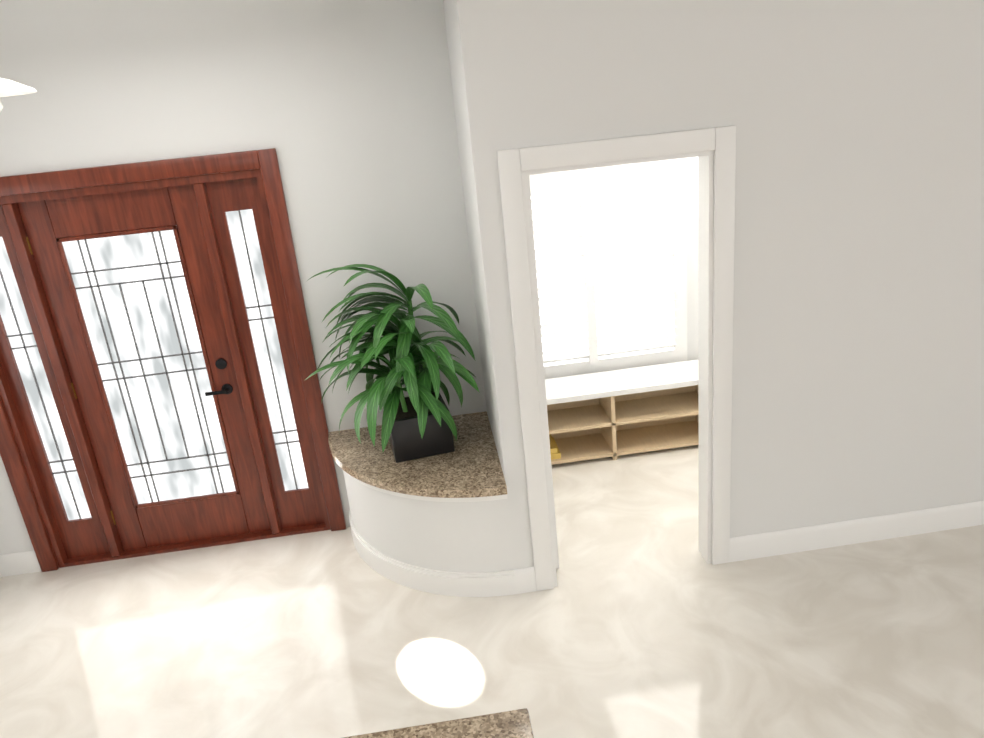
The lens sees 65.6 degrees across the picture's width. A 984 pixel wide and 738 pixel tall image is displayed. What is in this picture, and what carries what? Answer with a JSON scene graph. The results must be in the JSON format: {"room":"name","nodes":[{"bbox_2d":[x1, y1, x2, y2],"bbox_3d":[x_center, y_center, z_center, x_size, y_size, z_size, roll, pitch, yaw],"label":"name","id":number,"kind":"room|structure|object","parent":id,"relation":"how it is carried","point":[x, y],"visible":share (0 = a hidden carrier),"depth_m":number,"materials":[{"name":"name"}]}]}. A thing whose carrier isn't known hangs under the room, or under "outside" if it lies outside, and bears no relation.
{"room":"entrance hall","nodes":[
{"label":"entrance hall","id":0,"kind":"room"},
{"bbox_2d":[0,0,486,554],"bbox_3d":[-1.755,-2.068,3.478,3.200,7.200,0.160,-7,20,-4],"label":"wall","id":1,"kind":"structure","parent":0,"point":[346,108],"depth_m":3.75,"materials":[{"name":"white paint"}]},
{"bbox_2d":[0,148,345,571],"bbox_3d":[-1.853,0.014,4.188,1.760,2.200,0.170,-7,20,-4],"label":"door","id":2,"kind":"structure","parent":1,"relation":"attached to","point":[159,394],"depth_m":4.17,"materials":[{"name":"brown wood"}]},
{"bbox_2d":[328,411,513,572],"bbox_3d":[-0.402,0.750,4.078,0.910,0.630,0.910,-7,20,-4],"label":"wall ledge","id":3,"kind":"object","parent":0,"point":[447,512],"visible":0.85,"depth_m":3.80,"materials":[{"name":"white paint"}]},
{"bbox_2d":[305,264,479,462],"bbox_3d":[-0.492,-0.012,3.795,0.854,1.002,0.827,-7,20,-4],"label":"dracaena plant","id":4,"kind":"object","parent":3,"relation":"on","point":[418,422],"visible":1,"depth_m":3.78,"materials":[{"name":"green plant"}]},
{"bbox_2d":[343,708,533,737],"bbox_3d":[-1.215,1.707,2.183,2.810,0.950,0.400,-7,20,-4],"label":"countertop","id":5,"kind":"structure","parent":0,"point":[512,724],"depth_m":2.25,"materials":[{"name":"brown stone"}]},
{"bbox_2d":[443,0,494,440],"bbox_3d":[-0.215,-2.245,3.536,0.140,7.200,1.530,-7,20,-4],"label":"wall","id":6,"kind":"structure","parent":0,"point":[450,31],"depth_m":3.77,"materials":[{"name":"white paint"}]},
{"bbox_2d":[0,445,983,737],"bbox_3d":[1.196,0.883,4.725,8.350,0.370,5.620,-7,20,-4],"label":"floor","id":7,"kind":"structure","parent":0,"point":[642,619],"depth_m":3.53,"materials":[{"name":"beige stone"}]},
{"bbox_2d":[545,360,698,464],"bbox_3d":[0.769,0.263,5.096,1.387,0.608,0.355,-7,20,-4],"label":"shelf","id":8,"kind":"object","parent":7,"relation":"on","point":[613,414],"visible":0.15,"depth_m":5.10,"materials":[{"name":"wood"},{"name":"white paint"}]},
{"bbox_2d":[451,0,983,569],"bbox_3d":[2.443,-2.296,2.948,5.330,7.200,0.120,-7,20,-4],"label":"wall","id":9,"kind":"structure","parent":0,"point":[859,300],"depth_m":3.34,"materials":[{"name":"white paint"}]},
{"bbox_2d":[526,175,558,568],"bbox_3d":[0.230,-0.038,3.997,0.108,2.013,0.800,-7,20,-4],"label":"door leaf","id":10,"kind":"structure","parent":9,"relation":"in","point":[541,356],"depth_m":3.57,"materials":[{"name":"white wood"}]},
{"bbox_2d":[497,125,735,590],"bbox_3d":[0.610,0.030,3.560,1.000,2.140,0.143,-7,20,-4],"label":"door frame","id":11,"kind":"structure","parent":9,"relation":"attached to","point":[713,150],"depth_m":3.39,"materials":[{"name":"white wood"}]},
{"bbox_3d":[1.326,-1.824,-1.221,8.650,4.180,11.050,-7,20,-4],"label":"ceiling","id":12,"kind":"structure","parent":0,"visible":0},
{"bbox_2d":[0,78,36,111],"bbox_3d":[-1.859,-1.158,2.467,0.550,0.872,0.550,-7,20,-4],"label":"pendant lamp","id":13,"kind":"object","parent":12,"relation":"hanging from","point":[8,87],"visible":1,"depth_m":2.57,"materials":[{"name":"white glass"}]},
{"bbox_3d":[-2.697,-0.157,-1.409,0.160,7.200,10.460,-7,20,-4],"label":"wall","id":14,"kind":"structure","parent":0,"visible":0},
{"bbox_2d":[0,501,983,596],"bbox_3d":[1.782,2.459,0.058,8.250,0.455,10.060,-7,20,-4],"label":"baseboard","id":15,"kind":"structure","parent":14,"relation":"attached to","point":[742,548],"depth_m":3.92,"materials":[{"name":"white wood"}]},
{"bbox_2d":[530,158,686,378],"bbox_3d":[0.629,-0.637,4.991,1.330,1.430,0.074,-7,20,-4],"label":"window","id":16,"kind":"structure","parent":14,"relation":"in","point":[611,252],"depth_m":5.00,"materials":[{"name":"white glass"}]}
]}

